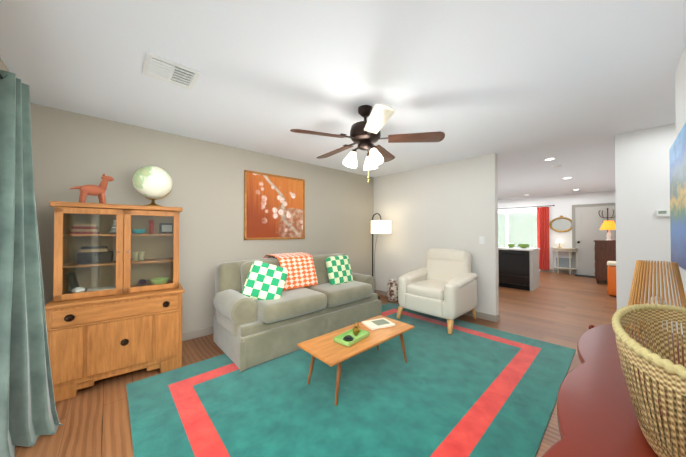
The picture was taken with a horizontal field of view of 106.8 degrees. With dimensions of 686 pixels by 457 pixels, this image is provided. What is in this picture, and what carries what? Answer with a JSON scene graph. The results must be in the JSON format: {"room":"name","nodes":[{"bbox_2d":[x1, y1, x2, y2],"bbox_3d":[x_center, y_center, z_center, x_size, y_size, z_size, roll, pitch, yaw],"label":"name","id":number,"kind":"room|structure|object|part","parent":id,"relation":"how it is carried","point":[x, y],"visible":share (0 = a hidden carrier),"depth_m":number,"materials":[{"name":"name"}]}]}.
{"room":"living room","nodes":[
{"label":"living room","id":0,"kind":"room"},
{"bbox_2d":[0,58,8,71],"bbox_3d":[-1.627,-0.937,0.895,0.120,0.400,2.550,1,-1,-42],"label":"wall","id":1,"kind":"structure","parent":0,"point":[3,66],"depth_m":1.72,"materials":[{"name":"beige paint"}]},
{"bbox_2d":[0,70,62,456],"bbox_3d":[-1.332,0.200,0.891,0.320,2.225,2.664,1,-1,-42],"label":"curtain","id":2,"kind":"object","parent":1,"relation":"hanging from","point":[28,415],"visible":1,"depth_m":1.54,"materials":[{"name":"fabric"}]},
{"bbox_2d":[30,103,373,332],"bbox_3d":[-1.117,0.125,3.880,4.920,2.460,0.120,1,-1,-42],"label":"wall","id":3,"kind":"structure","parent":0,"point":[73,149],"depth_m":3.15,"materials":[{"name":"beige paint"}]},
{"bbox_2d":[182,326,212,340],"bbox_3d":[-1.071,1.310,3.817,4.680,0.090,0.014,1,-1,-42],"label":"baseboard","id":4,"kind":"structure","parent":3,"relation":"attached to","point":[197,333],"depth_m":3.14,"materials":[{"name":"beige paint"}]},
{"bbox_2d":[244,170,304,239],"bbox_3d":[-1.006,-0.325,3.883,1.000,0.980,0.025,1,-1,-42],"label":"picture","id":5,"kind":"object","parent":3,"relation":"attached to","point":[274,206],"visible":0.98,"depth_m":3.84,"materials":[{"name":"brown wood"}]},
{"bbox_2d":[14,271,616,456],"bbox_3d":[2.700,1.411,4.392,12.020,0.100,7.600,1,-1,-42],"label":"floor","id":6,"kind":"structure","parent":0,"point":[564,309],"depth_m":2.78,"materials":[{"name":"laminate"}]},
{"bbox_2d":[45,201,184,401],"bbox_3d":[-2.018,0.563,2.347,0.910,1.550,0.494,0,-1,-37],"label":"cabinet","id":7,"kind":"object","parent":6,"relation":"on","point":[113,307],"visible":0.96,"depth_m":2.24,"materials":[{"name":"brown wood"}]},
{"bbox_2d":[72,226,97,228],"bbox_3d":[-2.292,-0.006,2.266,0.150,0.022,0.110,0,-1,-35],"label":"book","id":8,"kind":"object","parent":7,"relation":"on","point":[86,227],"depth_m":2.22,"materials":[{"name":"red paper"}]},
{"bbox_2d":[71,229,98,231],"bbox_3d":[-2.292,0.016,2.266,0.160,0.022,0.110,1,-1,-40],"label":"book","id":9,"kind":"object","parent":7,"relation":"on","point":[73,230],"depth_m":2.22,"materials":[{"name":"brown paper"}]},
{"bbox_2d":[70,232,99,233],"bbox_3d":[-2.292,0.039,2.266,0.170,0.022,0.110,0,-1,-36],"label":"book","id":10,"kind":"object","parent":7,"relation":"on","point":[70,232],"depth_m":2.23,"materials":[{"name":"red paper"}]},
{"bbox_2d":[74,224,96,226],"bbox_3d":[-2.292,-0.029,2.267,0.140,0.022,0.110,0,-1,-38],"label":"book","id":11,"kind":"object","parent":7,"relation":"on","point":[86,225],"depth_m":2.23,"materials":[{"name":"brown paper"}]},
{"bbox_3d":[-2.125,0.204,2.145,0.330,0.661,0.003,0,-1,-38],"label":"glass","id":12,"kind":"part","parent":7,"relation":"part of","materials":[{"name":"clear glass"}]},
{"bbox_2d":[70,174,113,203],"bbox_3d":[-2.218,-0.356,2.258,0.090,0.288,0.287,0,-1,33],"label":"dog figurine","id":13,"kind":"object","parent":7,"relation":"on","point":[95,190],"visible":0.94,"depth_m":2.25,"materials":[{"name":"brown ceramic"}]},
{"bbox_2d":[81,246,106,248],"bbox_3d":[-2.244,0.172,2.301,0.160,0.020,0.100,0,-1,-37],"label":"book","id":14,"kind":"object","parent":7,"relation":"on","point":[93,247],"depth_m":2.29,"materials":[{"name":"grey paper"}]},
{"bbox_2d":[79,248,108,251],"bbox_3d":[-2.244,0.196,2.301,0.180,0.025,0.110,0,-1,-37],"label":"book","id":15,"kind":"object","parent":7,"relation":"on","point":[87,249],"depth_m":2.26,"materials":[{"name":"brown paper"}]},
{"bbox_3d":[-1.895,0.774,2.183,0.860,0.016,0.012,0,-1,-37],"label":"rail","id":16,"kind":"part","parent":7,"relation":"part of","materials":[{"name":"brown wood"}]},
{"bbox_3d":[-1.893,0.701,2.182,0.810,0.125,0.016,0,-1,-37],"label":"drawer","id":17,"kind":"part","parent":7,"relation":"part of","materials":[{"name":"brown wood"}]},
{"bbox_3d":[-2.058,-0.192,2.407,0.890,0.040,0.360,0,-1,-37],"label":"crown","id":18,"kind":"part","parent":7,"relation":"part of","materials":[{"name":"brown wood"}]},
{"bbox_3d":[-1.879,0.838,2.162,0.676,0.331,0.034,0,-1,-37],"label":"knob","id":19,"kind":"part","parent":7,"relation":"part of","materials":[{"name":"brown metal"}]},
{"bbox_2d":[132,166,172,206],"bbox_3d":[-1.886,-0.418,2.543,0.320,0.414,0.336,0,-1,28],"label":"globe","id":20,"kind":"object","parent":7,"relation":"on","point":[149,182],"visible":0.96,"depth_m":2.44,"materials":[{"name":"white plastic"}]},
{"bbox_3d":[-1.792,0.207,2.401,0.330,0.661,0.003,0,-1,-38],"label":"glass","id":21,"kind":"part","parent":7,"relation":"part of","materials":[{"name":"clear glass"}]},
{"bbox_2d":[126,303,575,456],"bbox_3d":[0.361,1.334,2.487,3.685,0.012,2.510,1,-1,-42],"label":"rug","id":22,"kind":"object","parent":6,"relation":"on","point":[466,389],"visible":0.94,"depth_m":1.95,"materials":[{"name":"teal carpet"}]},
{"bbox_2d":[213,252,380,371],"bbox_3d":[-0.494,0.836,3.355,2.110,0.991,1.005,1,-1,-42],"label":"sofa","id":23,"kind":"object","parent":22,"relation":"on","point":[268,307],"visible":1,"depth_m":2.84,"materials":[{"name":"fabric"}]},
{"bbox_2d":[242,261,287,299],"bbox_3d":[-0.849,0.591,2.797,0.410,0.410,0.130,17,-23,-8],"label":"pillow","id":24,"kind":"object","parent":23,"relation":"on","point":[264,281],"depth_m":2.74,"materials":[{"name":"fabric"}]},
{"bbox_3d":[-0.698,0.724,3.579,2.020,0.660,0.270,1,-9,-42],"label":"backrest","id":25,"kind":"part","parent":23,"relation":"part of","materials":[{"name":"fabric"}]},
{"bbox_2d":[264,252,317,289],"bbox_3d":[-0.721,0.540,3.429,0.525,0.397,0.594,1,-1,-42],"label":"throw","id":26,"kind":"object","parent":23,"relation":"on","point":[300,266],"depth_m":3.26,"materials":[{"name":"orange fabric"}]},
{"bbox_2d":[326,255,352,284],"bbox_3d":[-0.049,0.590,3.612,0.130,0.410,0.410,-22,-15,41],"label":"pillow","id":27,"kind":"object","parent":23,"relation":"on","point":[339,271],"depth_m":3.52,"materials":[{"name":"green fabric"}]},
{"bbox_2d":[297,315,413,405],"bbox_3d":[0.165,1.147,2.344,1.090,0.352,0.450,1,-1,-42],"label":"coffee table","id":28,"kind":"object","parent":22,"relation":"on","point":[327,349],"visible":0.9,"depth_m":2.16,"materials":[{"name":"brown wood"}]},
{"bbox_2d":[333,322,368,346],"bbox_3d":[0.079,0.907,2.240,0.170,0.120,0.300,-1,-1,40],"label":"tray","id":29,"kind":"object","parent":28,"relation":"on","point":[352,336],"visible":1,"depth_m":2.23,"materials":[{"name":"green plastic"}]},
{"bbox_2d":[362,318,394,329],"bbox_3d":[0.355,0.962,2.574,0.272,0.019,0.202,0,-1,-24],"label":"magazine","id":30,"kind":"object","parent":28,"relation":"on","point":[380,323],"visible":0.95,"depth_m":2.55,"materials":[{"name":"beige paper"}]},
{"bbox_2d":[371,319,388,324],"bbox_3d":[0.383,0.953,2.587,0.150,0.001,0.130,0,-1,-24],"label":"photo","id":31,"kind":"object","parent":30,"relation":"on","point":[378,321],"depth_m":2.58,"materials":[{"name":"grey paper"}]},
{"bbox_2d":[396,248,477,333],"bbox_3d":[1.395,0.826,3.765,0.918,1.015,0.889,1,-1,-42],"label":"armchair","id":32,"kind":"object","parent":22,"relation":"on","point":[442,283],"visible":1,"depth_m":3.61,"materials":[{"name":"beige fabric"}]},
{"bbox_3d":[1.144,0.939,4.016,0.800,0.460,0.170,1,-1,-42],"label":"arm","id":33,"kind":"part","parent":32,"relation":"part of"},
{"bbox_3d":[1.325,0.885,3.700,0.660,0.180,0.560,1,-1,-42],"label":"seat","id":34,"kind":"part","parent":32,"relation":"part of","materials":[{"name":"beige fabric"}]},
{"bbox_3d":[1.624,0.933,3.492,0.800,0.460,0.170,1,-1,-42],"label":"arm","id":35,"kind":"part","parent":32,"relation":"part of"},
{"bbox_2d":[371,213,390,298],"bbox_3d":[0.688,0.535,4.892,0.489,1.661,0.577,1,-1,-42],"label":"floor lamp","id":36,"kind":"object","parent":6,"relation":"on","point":[380,226],"visible":0.85,"depth_m":4.64,"materials":[{"name":"black metal"}]},
{"bbox_3d":[0.714,-0.026,4.785,0.374,0.240,0.374,1,-1,-42],"label":"lamp shade","id":37,"kind":"part","parent":36,"relation":"part of","materials":[{"name":"beige fabric"}]},
{"bbox_2d":[387,279,397,301],"bbox_3d":[0.934,1.164,4.783,0.210,0.400,0.210,1,-1,-42],"label":"crock","id":38,"kind":"object","parent":6,"relation":"on","point":[392,290],"visible":1,"depth_m":4.70,"materials":[{"name":"ceramic"}]},
{"bbox_2d":[498,250,538,290],"bbox_3d":[4.159,0.938,6.039,0.690,0.880,0.672,1,-1,-42],"label":"base cabinet","id":39,"kind":"object","parent":6,"relation":"on","point":[518,267],"depth_m":5.78,"materials":[{"name":"grey wood"}]},
{"bbox_2d":[499,250,529,285],"bbox_3d":[3.902,0.886,5.824,0.020,0.760,0.600,1,-1,-42],"label":"dishwasher","id":40,"kind":"object","parent":39,"relation":"in","point":[514,265],"depth_m":5.80,"materials":[{"name":"black metal"}]},
{"bbox_2d":[498,246,539,249],"bbox_3d":[3.410,0.487,6.876,0.731,0.040,2.950,1,-1,-42],"label":"countertop","id":41,"kind":"structure","parent":39,"relation":"on","point":[499,247],"depth_m":5.89,"materials":[{"name":"white stone"}]},
{"bbox_2d":[518,244,529,247],"bbox_3d":[4.189,0.409,5.902,0.237,0.090,0.237,0,-1,39],"label":"bowl","id":42,"kind":"object","parent":41,"relation":"on","point":[520,245],"depth_m":5.83,"materials":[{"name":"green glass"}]},
{"bbox_2d":[552,247,577,274],"bbox_3d":[6.803,0.998,7.829,0.320,0.800,0.619,1,-1,-42],"label":"console table","id":43,"kind":"object","parent":6,"relation":"on","point":[564,263],"visible":0.92,"depth_m":7.86,"materials":[{"name":"beige paint"}]},
{"bbox_2d":[556,239,562,247],"bbox_3d":[6.732,0.466,7.919,0.183,0.261,0.183,1,-1,-42],"label":"light","id":44,"kind":"object","parent":43,"relation":"on","point":[559,241],"visible":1,"depth_m":7.88,"materials":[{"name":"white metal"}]},
{"bbox_2d":[556,257,572,267],"bbox_3d":[6.884,1.064,7.903,0.020,0.300,0.400,-10,6,-42],"label":"air vent","id":45,"kind":"object","parent":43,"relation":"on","point":[563,262],"depth_m":7.90,"materials":[{"name":"grey metal"}]},
{"bbox_2d":[574,274,594,277],"bbox_3d":[7.073,1.387,7.421,0.360,0.012,0.460,1,-1,-42],"label":"door mat","id":46,"kind":"object","parent":6,"relation":"on","point":[584,276],"visible":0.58,"depth_m":7.39,"materials":[{"name":"grey"}]},
{"bbox_2d":[594,240,615,283],"bbox_3d":[6.841,0.844,6.562,0.940,1.080,0.509,1,-1,-42],"label":"chest","id":47,"kind":"object","parent":6,"relation":"on","point":[605,251],"visible":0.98,"depth_m":6.33,"materials":[{"name":"brown wood"}]},
{"bbox_2d":[600,221,615,239],"bbox_3d":[6.776,0.052,6.486,0.343,0.500,0.343,1,-1,-42],"label":"lamp","id":48,"kind":"object","parent":47,"relation":"on","point":[608,225],"visible":0.9,"depth_m":6.43,"materials":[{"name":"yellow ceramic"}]},
{"bbox_3d":[6.776,-0.083,6.487,0.343,0.231,0.343,1,-1,-42],"label":"lamp shade","id":49,"kind":"part","parent":48,"relation":"part of","materials":[{"name":"orange"}]},
{"bbox_2d":[598,208,615,231],"bbox_3d":[7.383,0.409,7.092,0.358,1.962,0.358,0,-1,-32],"label":"coat rack","id":50,"kind":"object","parent":6,"relation":"on","point":[607,217],"visible":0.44,"depth_m":7.09,"materials":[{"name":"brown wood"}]},
{"bbox_2d":[607,261,616,296],"bbox_3d":[5.550,1.016,5.149,0.370,0.684,0.289,1,-1,-42],"label":"bin","id":51,"kind":"object","parent":6,"relation":"on","point":[611,275],"visible":0.42,"depth_m":5.11,"materials":[{"name":"orange plastic"}]},
{"bbox_3d":[5.565,0.714,5.166,0.330,0.080,0.290,1,-1,-42],"label":"lid","id":52,"kind":"part","parent":51,"relation":"part of","materials":[{"name":"beige plastic"}]},
{"bbox_2d":[542,324,683,456],"bbox_3d":[0.991,0.938,0.829,1.940,0.765,0.407,1,-1,-42],"label":"table","id":53,"kind":"object","parent":6,"relation":"on","point":[596,415],"visible":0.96,"depth_m":0.80,"materials":[{"name":"red paint"}]},
{"bbox_2d":[612,303,685,456],"bbox_3d":[0.908,0.410,0.659,0.677,0.294,0.290,1,-1,-42],"label":"wicker basket","id":54,"kind":"object","parent":53,"relation":"on","point":[658,399],"visible":1,"depth_m":0.61,"materials":[{"name":"brown wicker"}]},
{"bbox_2d":[626,260,685,345],"bbox_3d":[1.645,0.369,1.335,0.242,0.391,0.242,1,-1,-42],"label":"lamp","id":55,"kind":"object","parent":53,"relation":"on","point":[640,278],"visible":0.54,"depth_m":1.31,"materials":[{"name":"brown wood"}]},
{"bbox_3d":[1.646,0.461,1.334,0.060,0.208,0.060,1,-1,-42],"label":"bulb","id":56,"kind":"part","parent":55,"relation":"part of","materials":[{"name":"clear glass"}]},
{"bbox_2d":[0,0,685,199],"bbox_3d":[2.700,-1.149,4.420,12.020,0.100,7.600,1,-1,-42],"label":"ceiling","id":57,"kind":"structure","parent":0,"point":[522,89],"depth_m":1.84,"materials":[{"name":"white paint"}]},
{"bbox_2d":[142,51,200,89],"bbox_3d":[-1.235,-1.115,1.832,0.310,0.022,0.290,1,-1,-42],"label":"ceiling vent","id":58,"kind":"object","parent":57,"relation":"in","point":[164,69],"visible":0.98,"depth_m":1.81,"materials":[{"name":"white paint"}]},
{"bbox_2d":[147,58,194,86],"bbox_3d":[-1.235,-1.114,1.831,0.260,0.020,0.220,1,-1,-42],"label":"grille","id":59,"kind":"object","parent":58,"relation":"attached to","point":[157,68],"depth_m":1.82,"materials":[{"name":"white paint"}]},
{"bbox_2d":[290,104,444,181],"bbox_3d":[0.169,-0.774,2.413,1.341,0.690,1.284,1,-1,-42],"label":"ceiling fan","id":60,"kind":"object","parent":57,"relation":"hanging from","point":[365,134],"visible":1,"depth_m":2.28,"materials":[{"name":"brown wood"}]},
{"bbox_3d":[-0.206,-0.812,2.182,0.490,0.008,0.152,-2,13,-24],"label":"blade","id":61,"kind":"part","parent":60,"relation":"part of","materials":[{"name":"brown wood"}]},
{"bbox_3d":[-0.099,-0.807,2.706,0.152,0.008,0.490,-17,9,-42],"label":"blade","id":62,"kind":"part","parent":60,"relation":"part of","materials":[{"name":"brown wood"}]},
{"bbox_3d":[0.062,-0.637,2.357,0.135,0.149,0.136,1,-1,-42],"label":"glass","id":63,"kind":"part","parent":60,"relation":"part of","materials":[{"name":"white glass"}]},
{"bbox_3d":[0.208,-0.928,2.371,0.284,0.383,0.284,1,-1,-42],"label":"motor","id":64,"kind":"part","parent":60,"relation":"part of","materials":[{"name":"brown metal"}]},
{"bbox_3d":[0.271,-0.636,2.500,0.134,0.149,0.138,1,-1,-42],"label":"glass","id":65,"kind":"part","parent":60,"relation":"part of","materials":[{"name":"white glass"}]},
{"bbox_3d":[0.290,-0.639,2.248,0.139,0.148,0.134,1,-1,-42],"label":"glass","id":66,"kind":"part","parent":60,"relation":"part of","materials":[{"name":"white glass"}]},
{"bbox_3d":[0.258,-0.815,1.918,0.152,0.008,0.490,13,0,-7],"label":"blade","id":67,"kind":"part","parent":60,"relation":"part of","materials":[{"name":"brown wood"}]},
{"bbox_3d":[0.432,-0.806,2.765,0.152,0.008,0.490,-15,-10,28],"label":"blade","id":68,"kind":"part","parent":60,"relation":"part of","materials":[{"name":"brown wood"}]},
{"bbox_3d":[0.653,-0.811,2.279,0.490,0.008,0.152,2,-13,12],"label":"blade","id":69,"kind":"part","parent":60,"relation":"part of","materials":[{"name":"brown wood"}]},
{"bbox_2d":[543,158,556,160],"bbox_3d":[3.278,-1.099,4.040,0.170,0.006,0.170,1,-1,-42],"label":"recessed light","id":70,"kind":"object","parent":57,"relation":"in","point":[547,159],"visible":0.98,"depth_m":4.05,"materials":[{"name":"white paint"}]},
{"bbox_2d":[552,164,561,167],"bbox_3d":[3.698,-1.080,4.411,0.136,0.035,0.136,1,-1,-42],"label":"smoke detector","id":71,"kind":"object","parent":57,"relation":"attached to","point":[556,165],"visible":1,"depth_m":4.37,"materials":[{"name":"white plastic"}]},
{"bbox_2d":[373,153,498,315],"bbox_3d":[0.981,0.139,5.143,0.120,2.460,3.790,1,-1,-42],"label":"wall","id":72,"kind":"structure","parent":0,"point":[447,205],"depth_m":4.31,"materials":[{"name":"white paint"}]},
{"bbox_2d":[374,289,495,321],"bbox_3d":[1.428,1.318,4.543,0.014,0.090,2.320,1,-1,-42],"label":"baseboard","id":73,"kind":"structure","parent":72,"relation":"attached to","point":[485,316],"depth_m":3.84,"materials":[{"name":"beige paint"}]},
{"bbox_2d":[479,236,484,243],"bbox_3d":[2.088,0.175,3.831,0.015,0.115,0.072,1,-1,-42],"label":"switch plate","id":74,"kind":"object","parent":72,"relation":"attached to","point":[481,239],"visible":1,"depth_m":3.83,"materials":[{"name":"white plastic"}]},
{"bbox_2d":[498,191,614,270],"bbox_3d":[6.595,0.175,8.400,0.120,2.460,3.970,1,-1,-42],"label":"wall","id":75,"kind":"structure","parent":0,"point":[563,204],"depth_m":8.05,"materials":[{"name":"white paint"}]},
{"bbox_2d":[498,209,536,247],"bbox_3d":[5.895,0.383,9.147,0.060,2.060,1.920,1,-1,-42],"label":"window","id":76,"kind":"structure","parent":75,"relation":"in","point":[522,211],"depth_m":8.96,"materials":[{"name":"white paint"}]},
{"bbox_3d":[5.895,0.383,9.147,0.060,2.060,0.070,1,-1,-42],"label":"far window vertical frame","id":77,"kind":"part","parent":76,"relation":"part of","materials":[{"name":"white"}]},
{"bbox_3d":[5.895,-0.612,9.158,0.060,0.070,1.920,1,-1,-42],"label":"frame","id":78,"kind":"part","parent":76,"relation":"part of","materials":[{"name":"white paint"}]},
{"bbox_2d":[498,205,554,208],"bbox_3d":[5.862,-0.719,9.000,0.040,0.040,2.510,1,-1,-42],"label":"curtain rod","id":79,"kind":"object","parent":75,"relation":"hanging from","point":[550,205],"depth_m":8.67,"materials":[{"name":"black metal"}]},
{"bbox_3d":[5.862,-0.719,9.000,0.040,0.040,2.510,1,-1,-42],"label":"rod","id":80,"kind":"part","parent":79,"relation":"part of","materials":[{"name":"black metal"}]},
{"bbox_2d":[537,207,549,269],"bbox_3d":[6.511,0.319,8.280,0.064,2.030,0.314,1,-1,-42],"label":"curtain","id":81,"kind":"object","parent":75,"relation":"hanging from","point":[543,231],"depth_m":8.27,"materials":[{"name":"red fabric"}]},
{"bbox_2d":[540,269,571,273],"bbox_3d":[6.765,1.357,8.102,0.014,0.090,0.780,1,-1,-42],"label":"baseboard","id":82,"kind":"structure","parent":75,"relation":"attached to","point":[560,271],"depth_m":8.06,"materials":[{"name":"beige paint"}]},
{"bbox_2d":[549,216,571,231],"bbox_3d":[6.860,-0.143,7.995,0.038,0.528,0.600,1,-1,-42],"label":"oval mirror","id":83,"kind":"object","parent":75,"relation":"attached to","point":[561,224],"visible":0.92,"depth_m":8.00,"materials":[{"name":"gold metal"}]},
{"bbox_3d":[6.868,-0.119,8.002,0.006,0.384,0.480,1,-1,-42],"label":"glass","id":84,"kind":"part","parent":83,"relation":"part of","materials":[{"name":"white"}]},
{"bbox_2d":[572,203,615,273],"bbox_3d":[7.330,0.336,7.424,0.103,2.116,0.970,1,-1,-42],"label":"door frame","id":85,"kind":"structure","parent":75,"relation":"in","point":[573,231],"depth_m":7.67,"materials":[{"name":"grey paint"}]},
{"bbox_3d":[7.340,0.913,7.426,0.008,0.700,0.580,1,-1,-42],"label":"panel","id":86,"kind":"part","parent":85,"relation":"part of","materials":[{"name":"grey paint"}]},
{"bbox_2d":[575,205,614,275],"bbox_3d":[7.356,0.373,7.447,0.035,2.040,0.820,1,-1,-42],"label":"door","id":87,"kind":"structure","parent":85,"relation":"attached to","point":[592,222],"depth_m":7.51,"materials":[{"name":"grey paint"}]},
{"bbox_3d":[7.340,-0.027,7.437,0.008,0.970,0.580,1,-1,-42],"label":"panel","id":88,"kind":"part","parent":85,"relation":"part of","materials":[{"name":"grey paint"}]},
{"bbox_2d":[615,123,677,333],"bbox_3d":[4.030,0.107,2.244,0.120,2.460,2.216,1,-1,-42],"label":"wall","id":89,"kind":"structure","parent":0,"point":[642,181],"depth_m":2.87,"materials":[{"name":"white paint"}]},
{"bbox_2d":[656,209,669,216],"bbox_3d":[3.474,-0.167,2.744,0.024,0.080,0.120,1,-1,-42],"label":"thermostat","id":90,"kind":"object","parent":89,"relation":"attached to","point":[663,213],"visible":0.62,"depth_m":2.75,"materials":[{"name":"white plastic"}]},
{"bbox_2d":[675,42,685,334],"bbox_3d":[1.094,0.089,0.548,3.680,2.460,0.120,1,-1,-42],"label":"wall","id":91,"kind":"structure","parent":0,"point":[680,91],"depth_m":1.68,"materials":[{"name":"white paint"}]},
{"bbox_2d":[669,123,685,269],"bbox_3d":[1.915,-0.172,1.409,1.250,0.810,0.030,1,-1,-42],"label":"framed picture","id":92,"kind":"object","parent":91,"relation":"attached to","point":[677,158],"visible":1,"depth_m":1.56},
{"label":"outside","id":93,"kind":"structure","parent":0,"visible":0},
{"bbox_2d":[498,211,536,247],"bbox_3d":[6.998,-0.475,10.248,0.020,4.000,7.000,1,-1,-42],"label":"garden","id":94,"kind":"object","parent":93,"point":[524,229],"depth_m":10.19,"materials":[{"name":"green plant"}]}
]}

